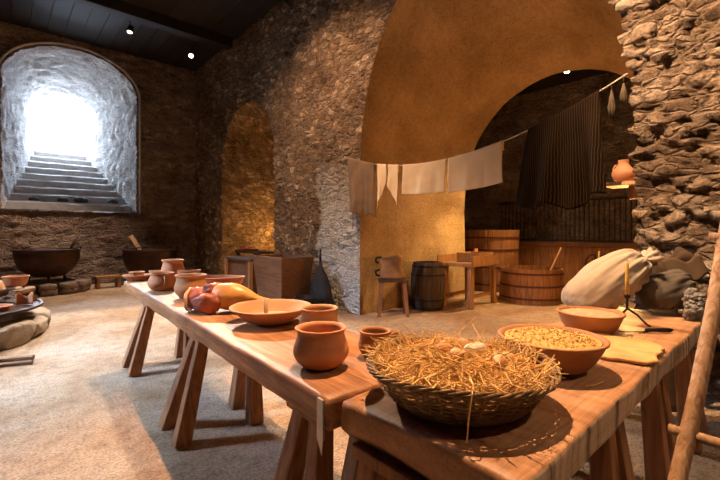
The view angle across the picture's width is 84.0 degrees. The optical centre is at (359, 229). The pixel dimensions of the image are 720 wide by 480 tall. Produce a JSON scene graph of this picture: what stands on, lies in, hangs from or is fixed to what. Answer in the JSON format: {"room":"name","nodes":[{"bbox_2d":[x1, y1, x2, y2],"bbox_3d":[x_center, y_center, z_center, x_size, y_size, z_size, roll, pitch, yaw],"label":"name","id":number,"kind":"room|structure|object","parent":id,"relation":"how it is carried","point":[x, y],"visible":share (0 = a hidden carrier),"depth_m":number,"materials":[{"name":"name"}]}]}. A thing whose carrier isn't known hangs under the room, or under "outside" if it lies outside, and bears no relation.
{"room":"historic interior","nodes":[
{"label":"historic interior","id":0,"kind":"room"},
{"bbox_2d":[0,21,195,283],"bbox_3d":[-5.846,-1.600,10.042,14.000,5.800,0.098,0,0,-42],"label":"wall","id":1,"kind":"structure","parent":0,"point":[166,219],"depth_m":10.24,"materials":[{"name":"stone"}]},
{"bbox_2d":[4,150,129,211],"bbox_3d":[-7.849,-1.196,10.663,2.700,2.152,3.513,0,0,-42],"label":"flight","id":2,"kind":"object","parent":1,"relation":"attached to","point":[48,176],"visible":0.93,"depth_m":10.35,"materials":[{"name":"stone"}]},
{"bbox_2d":[28,197,38,200],"bbox_3d":[-7.563,-0.728,9.282,0.204,0.085,0.130,0,0,-42],"label":"loose stone","id":3,"kind":"object","parent":2,"relation":"on","point":[29,198],"visible":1,"depth_m":9.25,"materials":[{"name":"grey stone"}]},
{"bbox_2d":[57,197,68,201],"bbox_3d":[-7.160,-0.736,9.640,0.235,0.102,0.155,0,0,-42],"label":"loose stone","id":4,"kind":"object","parent":2,"relation":"on","point":[60,199],"visible":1,"depth_m":9.61,"materials":[{"name":"grey stone"}]},
{"bbox_2d":[74,197,88,202],"bbox_3d":[-6.891,-0.747,9.888,0.307,0.124,0.174,0,0,-42],"label":"loose stone","id":5,"kind":"object","parent":2,"relation":"on","point":[80,199],"visible":1,"depth_m":9.83,"materials":[{"name":"grey stone"}]},
{"bbox_2d":[108,200,118,203],"bbox_3d":[-6.382,-0.735,10.348,0.248,0.101,0.151,0,0,-42],"label":"loose stone","id":6,"kind":"object","parent":2,"relation":"on","point":[109,201],"visible":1,"depth_m":10.31,"materials":[{"name":"grey stone"}]},
{"bbox_2d":[0,46,136,211],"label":"tunnel","id":7,"kind":"structure","parent":1,"relation":"in","point":[105,99],"depth_m":10.47,"materials":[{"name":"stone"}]},
{"bbox_2d":[0,41,140,213],"bbox_3d":[-6.626,-2.357,9.310,2.748,3.874,0.048,0,0,-42],"label":"trim","id":8,"kind":"structure","parent":1,"relation":"attached to","point":[39,42],"depth_m":9.85,"materials":[{"name":"stone"}]},
{"bbox_2d":[0,0,281,70],"bbox_3d":[-0.963,-4.570,4.792,15.000,0.300,16.000,0,0,-42],"label":"ceiling","id":9,"kind":"structure","parent":0,"point":[68,19],"depth_m":8.53,"materials":[{"name":"wood"}]},
{"bbox_2d":[126,20,133,34],"bbox_3d":[-4.847,-4.269,8.434,0.129,0.302,0.180,0,0,-8],"label":"ceiling spotlight","id":10,"kind":"object","parent":9,"relation":"attached to","point":[130,29],"visible":1,"depth_m":8.41,"materials":[{"name":"black metal"}]},
{"bbox_2d":[69,0,232,49],"bbox_3d":[-6.155,-4.330,6.434,8.500,0.260,0.220,0,0,-42],"label":"ceiling beam","id":11,"kind":"structure","parent":9,"relation":"attached to","point":[120,8],"depth_m":8.18,"materials":[{"name":"brown wood"}]},
{"bbox_2d":[188,44,193,58],"bbox_3d":[-4.027,-4.241,9.529,0.130,0.357,0.210,0,0,-24],"label":"ceiling spotlight","id":12,"kind":"object","parent":9,"relation":"attached to","point":[190,54],"visible":1,"depth_m":9.50,"materials":[{"name":"black metal"}]},
{"bbox_2d":[0,282,719,479],"bbox_3d":[-1.030,1.300,4.866,14.200,0.001,15.400,0,0,-42],"label":"floor","id":13,"kind":"structure","parent":0,"point":[74,412],"depth_m":2.95,"materials":[{"name":"beige concrete"}]},
{"bbox_2d":[0,360,33,366],"bbox_3d":[-3.410,1.276,3.773,0.523,0.040,0.066,0,0,-25],"label":"firewood","id":14,"kind":"object","parent":13,"relation":"on","point":[24,362],"visible":1,"depth_m":3.82,"materials":[{"name":"brown wood"}]},
{"bbox_2d":[0,355,34,361],"bbox_3d":[-3.569,1.274,3.916,0.624,0.045,0.067,0,0,-17],"label":"firewood","id":15,"kind":"object","parent":13,"relation":"on","point":[23,357],"visible":1,"depth_m":3.96,"materials":[{"name":"brown wood"}]},
{"bbox_2d":[0,299,43,316],"bbox_3d":[-4.801,1.112,4.638,1.780,0.372,1.780,0,0,-42],"label":"griddle","id":16,"kind":"object","parent":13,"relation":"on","point":[15,309],"visible":0.64,"depth_m":4.79,"materials":[{"name":"metal"}]},
{"bbox_2d":[0,280,5,296],"bbox_3d":[-4.895,0.775,5.266,0.342,0.326,0.322,0,0,-42],"label":"bread loaf","id":17,"kind":"object","parent":16,"relation":"on","point":[2,286],"visible":0.53,"depth_m":5.31,"materials":[{"name":"beige food"}]},
{"bbox_2d":[0,303,12,310],"bbox_3d":[-4.242,0.910,4.660,0.308,0.055,0.308,0,0,-42],"label":"plate","id":18,"kind":"object","parent":16,"relation":"on","point":[6,306],"visible":1,"depth_m":4.68,"materials":[{"name":"ceramic"}]},
{"bbox_2d":[0,297,14,302],"bbox_3d":[-4.502,0.902,5.149,0.392,0.071,0.104,0,0,6],"label":"firewood","id":19,"kind":"object","parent":16,"relation":"on","point":[2,299],"visible":0.61,"depth_m":5.12,"materials":[{"name":"brown wood"}]},
{"bbox_2d":[5,294,37,300],"bbox_3d":[-4.503,0.898,5.314,0.386,0.080,0.114,0,0,3],"label":"firewood","id":20,"kind":"object","parent":16,"relation":"on","point":[35,297],"visible":0.25,"depth_m":5.30,"materials":[{"name":"brown wood"}]},
{"bbox_2d":[0,286,22,294],"bbox_3d":[-4.591,0.797,5.232,0.124,0.072,0.360,0,0,0],"label":"firewood","id":21,"kind":"object","parent":20,"relation":"on","point":[3,291],"visible":0.64,"depth_m":5.15,"materials":[{"name":"brown wood"}]},
{"bbox_2d":[8,286,35,295],"bbox_3d":[-4.411,0.795,5.232,0.105,0.076,0.372,0,0,-6],"label":"firewood","id":22,"kind":"object","parent":20,"relation":"on","point":[24,290],"visible":0.94,"depth_m":5.18,"materials":[{"name":"brown wood"}]},
{"bbox_2d":[1,275,29,286],"bbox_3d":[-4.502,0.663,5.231,0.288,0.125,0.288,0,0,-42],"label":"clay bowl","id":23,"kind":"object","parent":22,"relation":"on","point":[12,280],"visible":1,"depth_m":5.15,"materials":[{"name":"ceramic"}]},
{"bbox_2d":[15,292,32,304],"bbox_3d":[-4.182,0.855,5.003,0.188,0.150,0.064,0,0,-15],"label":"shard","id":24,"kind":"object","parent":16,"relation":"on","point":[20,299],"visible":1,"depth_m":5.00,"materials":[{"name":"ceramic"}]},
{"bbox_2d":[0,307,50,349],"bbox_3d":[-5.137,1.167,4.506,2.646,0.259,2.750,0,0,-42],"label":"stone hearth","id":25,"kind":"object","parent":13,"relation":"on","point":[16,330],"visible":0.9,"depth_m":4.63,"materials":[{"name":"beige stone"}]},
{"bbox_2d":[10,245,81,282],"bbox_3d":[-6.445,0.686,8.261,1.174,0.736,1.174,0,0,-42],"label":"cauldron","id":26,"kind":"object","parent":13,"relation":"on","point":[47,263],"visible":0.98,"depth_m":7.90,"materials":[{"name":"metal"}]},
{"bbox_2d":[69,235,78,248],"bbox_3d":[-6.128,0.432,8.434,0.325,0.641,0.059,0,0,-28],"label":"ladle","id":27,"kind":"object","parent":26,"relation":"in","point":[76,237],"visible":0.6,"depth_m":8.46,"materials":[{"name":"brown wood"}]},
{"bbox_2d":[2,277,90,296],"bbox_3d":[-6.449,1.172,8.206,1.577,0.250,1.186,0,0,-42],"label":"stone plinth","id":28,"kind":"object","parent":13,"relation":"on","point":[70,285],"visible":0.66,"depth_m":8.03,"materials":[{"name":"grey stone"}]},
{"bbox_2d":[93,274,121,288],"bbox_3d":[-5.685,1.163,9.015,0.260,0.275,0.500,0,0,42],"label":"bench","id":29,"kind":"object","parent":13,"relation":"on","point":[117,277],"visible":1,"depth_m":8.97,"materials":[{"name":"brown wood"}]},
{"bbox_2d":[121,246,177,279],"bbox_3d":[-5.091,0.843,9.715,1.236,0.916,1.236,0,0,-42],"label":"cauldron","id":30,"kind":"object","parent":13,"relation":"on","point":[146,259],"visible":0.59,"depth_m":9.23,"materials":[{"name":"metal"}]},
{"bbox_2d":[129,235,141,249],"bbox_3d":[-5.205,0.500,9.486,0.490,0.786,0.041,0,0,-36],"label":"paddle","id":31,"kind":"object","parent":30,"relation":"in","point":[132,238],"visible":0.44,"depth_m":9.41,"materials":[{"name":"brown wood"}]},
{"bbox_2d":[224,255,256,292],"bbox_3d":[-2.111,0.911,7.731,0.590,0.778,1.080,0,0,-42],"label":"wooden chest","id":32,"kind":"object","parent":13,"relation":"on","point":[233,265],"visible":0.42,"depth_m":7.44,"materials":[{"name":"brown wood"}]},
{"bbox_2d":[235,250,273,255],"bbox_3d":[-2.369,0.887,9.210,0.550,0.825,1.150,0,0,-42],"label":"side table","id":33,"kind":"object","parent":13,"relation":"on","point":[238,252],"visible":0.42,"depth_m":8.86,"materials":[{"name":"brown wood"}]},
{"bbox_2d":[258,247,267,251],"bbox_3d":[-2.150,0.421,8.848,0.220,0.104,0.230,0,0,-42],"label":"food portion","id":34,"kind":"object","parent":33,"relation":"on","point":[261,249],"visible":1,"depth_m":8.77,"materials":[{"name":"beige food"}]},
{"bbox_2d":[122,280,395,479],"bbox_3d":[-1.122,0.933,2.953,0.715,0.769,3.873,0,0,-39],"label":"table","id":35,"kind":"object","parent":13,"relation":"on","point":[260,356],"visible":0.67,"depth_m":1.94,"materials":[{"name":"brown wood"}]},
{"bbox_2d":[122,273,149,280],"bbox_3d":[-2.431,0.516,4.358,0.278,0.060,0.278,0,0,-42],"label":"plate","id":36,"kind":"object","parent":35,"relation":"on","point":[146,275],"visible":0.9,"depth_m":4.28,"materials":[{"name":"ceramic"}]},
{"bbox_2d":[129,271,144,275],"bbox_3d":[-2.430,0.490,4.358,0.158,0.075,0.158,0,0,-42],"label":"clay bowl","id":37,"kind":"object","parent":36,"relation":"on","point":[132,273],"visible":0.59,"depth_m":4.31,"materials":[{"name":"ceramic"}]},
{"bbox_2d":[147,271,175,290],"bbox_3d":[-1.816,0.469,3.669,0.241,0.155,0.240,0,0,4],"label":"jug","id":38,"kind":"object","parent":35,"relation":"on","point":[158,281],"visible":0.98,"depth_m":3.58,"materials":[{"name":"ceramic"}]},
{"bbox_2d":[161,259,184,278],"bbox_3d":[-1.905,0.423,4.076,0.220,0.245,0.220,0,0,12],"label":"clay jar","id":39,"kind":"object","parent":35,"relation":"on","point":[172,265],"visible":0.55,"depth_m":3.99,"materials":[{"name":"ceramic"}]},
{"bbox_2d":[177,269,200,273],"bbox_3d":[-1.695,0.471,3.965,0.218,0.150,0.218,0,0,-42],"label":"clay bowl","id":40,"kind":"object","parent":35,"relation":"on","point":[183,271],"visible":0.29,"depth_m":3.92,"materials":[{"name":"ceramic"}]},
{"bbox_2d":[174,273,206,298],"bbox_3d":[-1.368,0.454,3.236,0.250,0.185,0.250,0,0,23],"label":"clay pot","id":41,"kind":"object","parent":35,"relation":"on","point":[186,281],"visible":0.68,"depth_m":3.14,"materials":[{"name":"ceramic"}]},
{"bbox_2d":[205,275,244,284],"bbox_3d":[-1.260,0.478,3.549,0.478,0.135,0.287,0,0,0],"label":"oval bowl","id":42,"kind":"object","parent":35,"relation":"on","point":[238,279],"visible":0.33,"depth_m":3.48,"materials":[{"name":"ceramic"}]},
{"bbox_2d":[183,281,269,313],"bbox_3d":[-0.868,0.445,2.677,0.644,0.199,0.252,0,0,0],"label":"vegetables","id":43,"kind":"object","parent":35,"relation":"on","point":[212,297],"visible":0.87,"depth_m":2.61,"materials":[{"name":"orange food"}]},
{"bbox_2d":[229,299,310,325],"bbox_3d":[-0.530,0.497,2.379,0.478,0.097,0.478,0,0,-42],"label":"shallow dish","id":44,"kind":"object","parent":35,"relation":"on","point":[280,311],"visible":0.92,"depth_m":2.42,"materials":[{"name":"ceramic"}]},
{"bbox_2d":[263,298,268,312],"bbox_3d":[-0.535,0.447,2.277,0.046,0.117,0.079,0,0,2],"label":"wooden spoon","id":45,"kind":"object","parent":44,"relation":"in","point":[265,300],"visible":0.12,"depth_m":2.28,"materials":[{"name":"brown wood"}]},
{"bbox_2d":[299,304,337,323],"bbox_3d":[-0.214,0.473,2.075,0.205,0.145,0.205,0,0,-4],"label":"clay pot","id":46,"kind":"object","parent":35,"relation":"on","point":[312,312],"visible":0.56,"depth_m":2.02,"materials":[{"name":"ceramic"}]},
{"bbox_2d":[293,321,348,370],"bbox_3d":[-0.158,0.469,1.617,0.223,0.155,0.223,0,0,27],"label":"clay pot","id":47,"kind":"object","parent":35,"relation":"on","point":[319,345],"visible":1,"depth_m":1.54,"materials":[{"name":"ceramic"}]},
{"bbox_2d":[358,326,398,357],"bbox_3d":[0.070,0.491,1.743,0.159,0.111,0.148,0,0,41],"label":"clay cup","id":48,"kind":"object","parent":35,"relation":"on","point":[366,333],"visible":0.6,"depth_m":1.71,"materials":[{"name":"ceramic"}]},
{"bbox_2d":[252,254,313,298],"bbox_3d":[-1.305,0.866,6.721,0.600,0.860,0.960,0,0,-42],"label":"wooden chest","id":49,"kind":"object","parent":13,"relation":"on","point":[277,276],"visible":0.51,"depth_m":6.44,"materials":[{"name":"brown wood"}]},
{"bbox_2d":[294,287,316,303],"bbox_3d":[-0.817,1.078,6.002,0.356,0.437,0.354,0,0,-42],"label":"bucket","id":50,"kind":"object","parent":13,"relation":"on","point":[311,299],"visible":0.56,"depth_m":6.01,"materials":[{"name":"black metal"}]},
{"bbox_2d":[306,226,312,255],"bbox_3d":[-0.940,0.610,6.867,0.422,1.359,0.039,0,0,43],"label":"iron","id":51,"kind":"object","parent":13,"relation":"on","point":[311,226],"visible":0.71,"depth_m":6.78,"materials":[{"name":"metal"}]},
{"bbox_2d":[309,249,332,304],"bbox_3d":[-0.629,0.796,6.361,0.460,1.000,0.227,0,0,34],"label":"bellows","id":52,"kind":"object","parent":13,"relation":"on","point":[320,284],"visible":0.75,"depth_m":6.28,"materials":[{"name":"black leather"}]},
{"bbox_2d":[377,278,408,316],"bbox_3d":[0.498,1.025,6.113,0.474,0.556,0.329,0,0,0],"label":"stool","id":53,"kind":"object","parent":13,"relation":"on","point":[403,282],"visible":0.99,"depth_m":5.97,"materials":[{"name":"brown wood"}]},
{"bbox_2d":[375,255,404,279],"bbox_3d":[0.457,0.559,6.113,0.470,0.370,0.220,0,0,0],"label":"leather bag","id":54,"kind":"object","parent":53,"relation":"on","point":[391,269],"visible":1,"depth_m":6.04,"materials":[{"name":"brown leather"}]},
{"bbox_2d":[411,261,444,310],"bbox_3d":[1.118,0.911,6.606,0.559,0.770,0.559,0,0,-42],"label":"barrel","id":55,"kind":"object","parent":13,"relation":"on","point":[427,277],"visible":1,"depth_m":6.38,"materials":[{"name":"brown wood"}]},
{"bbox_2d":[437,253,498,309],"bbox_3d":[1.905,0.866,7.007,0.680,0.872,0.965,0,0,44],"label":"bench","id":56,"kind":"object","parent":13,"relation":"on","point":[447,260],"visible":0.87,"depth_m":6.86,"materials":[{"name":"brown wood"}]},
{"bbox_2d":[457,251,492,261],"bbox_3d":[2.024,0.469,7.035,0.440,0.150,0.500,0,0,44],"label":"wooden box","id":57,"kind":"object","parent":56,"relation":"on","point":[461,256],"visible":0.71,"depth_m":6.90,"materials":[{"name":"brown wood"}]},
{"bbox_2d":[465,230,519,291],"bbox_3d":[2.896,0.646,8.874,1.209,1.300,1.209,0,0,-42],"label":"tub","id":58,"kind":"object","parent":13,"relation":"on","point":[504,244],"visible":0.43,"depth_m":8.36,"materials":[{"name":"brown wood"}]},
{"bbox_2d":[341,307,708,479],"bbox_3d":[1.054,0.929,1.897,2.522,0.762,0.614,0,0,-42],"label":"table","id":59,"kind":"object","parent":13,"relation":"on","point":[575,423],"visible":0.53,"depth_m":1.23,"materials":[{"name":"brown wood"}]},
{"bbox_2d":[366,337,561,426],"bbox_3d":[0.322,0.479,1.302,0.605,0.131,0.570,0,0,-4],"label":"basket","id":60,"kind":"object","parent":59,"relation":"on","point":[422,394],"visible":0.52,"depth_m":1.08,"materials":[{"name":"wicker"}]},
{"bbox_2d":[359,318,568,442],"bbox_3d":[0.315,0.418,1.304,0.620,0.212,0.642,0,0,-5],"label":"straw","id":61,"kind":"object","parent":60,"relation":"in","point":[422,363],"visible":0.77,"depth_m":1.21,"materials":[{"name":"yellow plant"}]},
{"bbox_2d":[437,341,451,353],"bbox_3d":[0.276,0.388,1.317,0.044,0.045,0.043,0,0,-28],"label":"egg","id":62,"kind":"object","parent":61,"relation":"on","point":[440,344],"visible":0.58,"depth_m":1.30,"materials":[{"name":"food"}]},
{"bbox_2d":[449,348,464,360],"bbox_3d":[0.301,0.390,1.248,0.043,0.044,0.043,0,0,-7],"label":"egg","id":63,"kind":"object","parent":61,"relation":"on","point":[453,350],"visible":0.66,"depth_m":1.23,"materials":[{"name":"beige food"}]},
{"bbox_2d":[456,338,468,346],"bbox_3d":[0.351,0.393,1.371,0.043,0.044,0.043,0,0,-25],"label":"egg","id":64,"kind":"object","parent":61,"relation":"on","point":[462,341],"visible":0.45,"depth_m":1.36,"materials":[{"name":"food"}]},
{"bbox_2d":[464,344,477,355],"bbox_3d":[0.356,0.388,1.286,0.043,0.043,0.043,0,0,13],"label":"egg","id":65,"kind":"object","parent":61,"relation":"on","point":[472,346],"visible":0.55,"depth_m":1.27,"materials":[{"name":"beige food"}]},
{"bbox_2d":[471,342,486,354],"bbox_3d":[0.395,0.393,1.324,0.043,0.043,0.043,0,0,-20],"label":"egg","id":66,"kind":"object","parent":61,"relation":"on","point":[478,344],"visible":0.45,"depth_m":1.31,"materials":[{"name":"beige food"}]},
{"bbox_2d":[492,354,506,367],"bbox_3d":[0.427,0.405,1.228,0.044,0.045,0.043,0,0,-16],"label":"egg","id":67,"kind":"object","parent":61,"relation":"on","point":[502,360],"visible":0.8,"depth_m":1.21,"materials":[{"name":"food"}]},
{"bbox_2d":[500,352,514,365],"bbox_3d":[0.473,0.413,1.283,0.043,0.043,0.043,0,0,34],"label":"egg","id":68,"kind":"object","parent":61,"relation":"on","point":[510,355],"visible":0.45,"depth_m":1.27,"materials":[{"name":"brown food"}]},
{"bbox_2d":[498,324,609,374],"bbox_3d":[0.767,0.484,1.606,0.404,0.123,0.404,0,0,-42],"label":"dough bowl","id":69,"kind":"object","parent":59,"relation":"on","point":[572,361],"visible":0.41,"depth_m":1.44,"materials":[{"name":"ceramic"}]},
{"bbox_2d":[504,326,601,348],"bbox_3d":[0.767,0.420,1.607,0.352,0.034,0.352,0,0,-32],"label":"meal","id":70,"kind":"object","parent":69,"relation":"in","point":[549,337],"visible":0.99,"depth_m":1.55,"materials":[{"name":"beige food"}]},
{"bbox_2d":[556,306,625,333],"bbox_3d":[1.252,0.494,2.179,0.328,0.103,0.328,0,0,-42],"label":"clay bowl","id":71,"kind":"object","parent":59,"relation":"on","point":[607,325],"visible":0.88,"depth_m":2.06,"materials":[{"name":"ceramic"}]},
{"bbox_2d":[561,308,619,316],"bbox_3d":[1.253,0.449,2.179,0.284,0.016,0.284,0,0,-42],"label":"flour","id":72,"kind":"object","parent":71,"relation":"in","point":[578,311],"visible":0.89,"depth_m":2.16,"materials":[{"name":"beige food"}]},
{"bbox_2d":[585,381,603,386],"bbox_3d":[0.830,0.543,1.410,0.099,0.006,0.013,0,0,-27],"label":"stalk","id":73,"kind":"object","parent":59,"relation":"on","point":[601,381],"visible":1,"depth_m":1.40,"materials":[{"name":"plant"}]},
{"bbox_2d":[561,247,660,308],"bbox_3d":[1.631,0.319,2.620,0.586,0.414,0.352,0,0,-2],"label":"sack","id":74,"kind":"object","parent":59,"relation":"on","point":[600,283],"visible":0.83,"depth_m":2.52,"materials":[{"name":"beige fabric"}]},
{"bbox_2d":[596,333,664,364],"bbox_3d":[1.161,0.537,1.849,0.384,0.016,0.435,0,0,42],"label":"bread","id":75,"kind":"object","parent":59,"relation":"on","point":[631,350],"visible":0.59,"depth_m":1.76,"materials":[{"name":"beige food"}]},
{"bbox_2d":[623,294,650,326],"bbox_3d":[1.566,0.455,2.314,0.185,0.182,0.194,0,0,31],"label":"candle holder","id":76,"kind":"object","parent":59,"relation":"on","point":[627,296],"visible":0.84,"depth_m":2.30,"materials":[{"name":"black metal"}]},
{"bbox_2d":[625,262,628,294],"bbox_3d":[1.546,0.280,2.315,0.022,0.212,0.022,0,0,31],"label":"candle","id":77,"kind":"object","parent":76,"relation":"on","point":[627,263],"visible":0.98,"depth_m":2.31,"materials":[{"name":"yellow wax"}]},
{"bbox_2d":[619,328,672,332],"bbox_3d":[1.526,0.534,2.134,0.275,0.024,0.026,0,0,2],"label":"knife","id":78,"kind":"object","parent":59,"relation":"on","point":[647,330],"visible":1,"depth_m":2.12,"materials":[{"name":"black metal"}]},
{"bbox_2d":[634,269,698,309],"bbox_3d":[2.009,0.388,2.620,0.372,0.264,0.220,0,0,0],"label":"sack","id":79,"kind":"object","parent":59,"relation":"on","point":[664,290],"visible":0.89,"depth_m":2.55,"materials":[{"name":"fabric"}]},
{"bbox_2d":[678,287,705,320],"bbox_3d":[2.065,0.453,2.488,0.269,0.186,0.137,0,0,-42],"label":"heap","id":80,"kind":"object","parent":59,"relation":"on","point":[694,303],"visible":1,"depth_m":2.42,"materials":[{"name":"grey stone"}]},
{"bbox_2d":[499,265,563,305],"bbox_3d":[3.169,0.996,7.409,1.115,0.600,1.115,0,0,-42],"label":"tub","id":81,"kind":"object","parent":13,"relation":"on","point":[519,284],"visible":0.95,"depth_m":6.96,"materials":[{"name":"brown wood"}]},
{"bbox_2d":[550,247,561,269],"bbox_3d":[3.504,0.751,7.367,0.431,0.874,0.048,0,0,2],"label":"paddle","id":82,"kind":"object","parent":81,"relation":"in","point":[560,249],"visible":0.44,"depth_m":7.35,"materials":[{"name":"brown wood"}]},
{"bbox_2d":[584,251,605,265],"bbox_3d":[4.232,0.837,7.088,0.407,0.914,0.400,0,0,36],"label":"iron stand","id":83,"kind":"object","parent":13,"relation":"on","point":[588,256],"visible":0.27,"depth_m":7.07,"materials":[{"name":"black metal"}]},
{"bbox_2d":[648,247,710,411],"bbox_3d":[2.283,0.712,2.898,0.325,1.176,0.301,0,0,-2],"label":"canvas bag","id":84,"kind":"object","parent":13,"relation":"on","point":[680,258],"visible":0.23,"depth_m":2.85,"materials":[{"name":"fabric"}]},
{"bbox_2d":[667,223,719,479],"bbox_3d":[1.933,-0.712,1.621,2.807,4.050,0.554,0,0,-35],"label":"ladder","id":85,"kind":"object","parent":13,"relation":"on","point":[687,433],"visible":1,"depth_m":1.29,"materials":[{"name":"brown wood"}]},
{"bbox_2d":[194,0,719,401],"bbox_3d":[0.157,-1.600,5.872,0.123,5.800,14.700,0,0,-42],"label":"wall","id":86,"kind":"structure","parent":0,"point":[308,64],"depth_m":6.31,"materials":[{"name":"stone"}]},
{"bbox_2d":[221,102,275,274],"bbox_3d":[-1.768,-0.779,9.619,2.120,4.157,2.601,0,0,-42],"label":"wall niche","id":87,"kind":"object","parent":86,"relation":"in","point":[248,214],"visible":0.29,"depth_m":10.17,"materials":[{"name":"stone"}]},
{"bbox_3d":[-0.239,-1.154,6.256,0.083,0.048,0.016,0,0,-42],"label":"hook","id":88,"kind":"object","parent":86,"relation":"attached to","visible":0},
{"bbox_2d":[344,73,627,165],"bbox_3d":[1.001,-1.075,4.805,0.012,0.500,3.820,0,0,-41],"label":"washing line","id":89,"kind":"object","parent":88,"relation":"hanging from","point":[626,73],"visible":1,"depth_m":3.53,"materials":[{"name":"beige fabric"}]},
{"bbox_2d":[348,157,376,226],"bbox_3d":[0.010,-0.568,5.921,0.098,1.113,0.612,0,0,-42],"label":"cloth","id":90,"kind":"object","parent":89,"relation":"hanging from","point":[361,179],"visible":1,"depth_m":5.92,"materials":[{"name":"beige fabric"}]},
{"bbox_2d":[377,164,386,206],"bbox_3d":[0.302,-0.627,5.592,0.050,0.629,0.193,0,0,-42],"label":"cloth","id":91,"kind":"object","parent":89,"relation":"hanging from","point":[381,168],"visible":1,"depth_m":5.59,"materials":[{"name":"beige fabric"}]},
{"bbox_2d":[387,164,398,204],"bbox_3d":[0.446,-0.615,5.430,0.046,0.575,0.202,0,0,-42],"label":"cloth","id":92,"kind":"object","parent":89,"relation":"hanging from","point":[392,181],"visible":1,"depth_m":5.42,"materials":[{"name":"beige fabric"}]},
{"bbox_2d":[402,159,446,193],"bbox_3d":[0.794,-0.659,5.027,0.048,0.416,0.710,0,0,-41],"label":"cloth","id":93,"kind":"object","parent":89,"relation":"hanging from","point":[427,177],"visible":1,"depth_m":5.00,"materials":[{"name":"beige fabric"}]},
{"bbox_2d":[448,140,503,191],"bbox_3d":[1.277,-0.698,4.480,0.040,0.506,0.710,0,0,-41],"label":"cloth","id":94,"kind":"object","parent":89,"relation":"hanging from","point":[482,167],"visible":1,"depth_m":4.45,"materials":[{"name":"beige fabric"}]},
{"bbox_2d":[515,89,606,209],"bbox_3d":[1.849,-0.710,3.800,0.273,1.046,0.900,0,0,-42],"label":"hanging cloth","id":95,"kind":"object","parent":89,"relation":"hanging from","point":[562,165],"visible":1,"depth_m":3.75,"materials":[{"name":"fabric"}]},
{"bbox_2d":[607,84,615,120],"bbox_3d":[2.176,-1.098,3.458,0.063,0.319,0.064,0,0,-42],"label":"bunch","id":96,"kind":"object","parent":89,"relation":"hanging from","point":[611,107],"visible":1,"depth_m":3.44,"materials":[{"name":"beige plant"}]},
{"bbox_2d":[619,77,627,106],"bbox_3d":[2.235,-1.168,3.390,0.063,0.259,0.064,0,0,-42],"label":"bunch","id":97,"kind":"object","parent":89,"relation":"hanging from","point":[623,97],"visible":1,"depth_m":3.37,"materials":[{"name":"beige plant"}]},
{"bbox_2d":[360,0,632,314],"bbox_3d":[2.214,-1.211,5.696,2.776,5.023,3.633,0,0,-42],"label":"arched wall","id":98,"kind":"structure","parent":0,"point":[442,70],"depth_m":6.35,"materials":[{"name":"paint"}]},
{"bbox_2d":[606,181,636,198],"bbox_3d":[2.675,-0.386,3.929,0.320,0.162,0.440,0,0,-42],"label":"wall shelf","id":99,"kind":"object","parent":98,"relation":"attached to","point":[625,184],"visible":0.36,"depth_m":3.92,"materials":[{"name":"brown wood"}]},
{"bbox_2d":[612,159,635,181],"bbox_3d":[2.613,-0.582,3.967,0.201,0.220,0.200,0,0,36],"label":"jug","id":100,"kind":"object","parent":99,"relation":"on","point":[621,172],"visible":0.91,"depth_m":3.91,"materials":[{"name":"ceramic"}]},
{"bbox_2d":[464,72,636,242],"bbox_3d":[3.873,-1.600,9.165,0.099,5.800,14.800,0,0,-42],"label":"wall","id":101,"kind":"structure","parent":0,"point":[482,211],"depth_m":8.73,"materials":[{"name":"stone"}]},
{"bbox_2d":[519,241,636,248],"bbox_3d":[5.036,0.300,7.655,0.100,0.100,7.600,0,0,-42],"label":"trim","id":102,"kind":"structure","parent":101,"relation":"attached to","point":[526,243],"depth_m":8.17,"materials":[{"name":"brown wood"}]},
{"bbox_2d":[498,197,637,242],"bbox_3d":[4.343,-0.190,8.377,0.040,0.878,3.100,0,0,-42],"label":"screen","id":103,"kind":"object","parent":102,"relation":"on","point":[614,198],"visible":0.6,"depth_m":8.32,"materials":[{"name":"brown wood"}]},
{"bbox_2d":[513,69,609,96],"bbox_3d":[3.079,-3.200,8.447,2.200,0.120,14.800,0,0,-42],"label":"ceiling","id":104,"kind":"structure","parent":0,"point":[561,78],"depth_m":8.35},
{"bbox_2d":[518,245,635,286],"bbox_3d":[5.032,0.800,7.705,0.047,0.980,7.476,0,0,-42],"label":"panelling","id":105,"kind":"object","parent":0,"point":[571,259],"visible":0.1,"depth_m":8.46,"materials":[{"name":"brown wood"}]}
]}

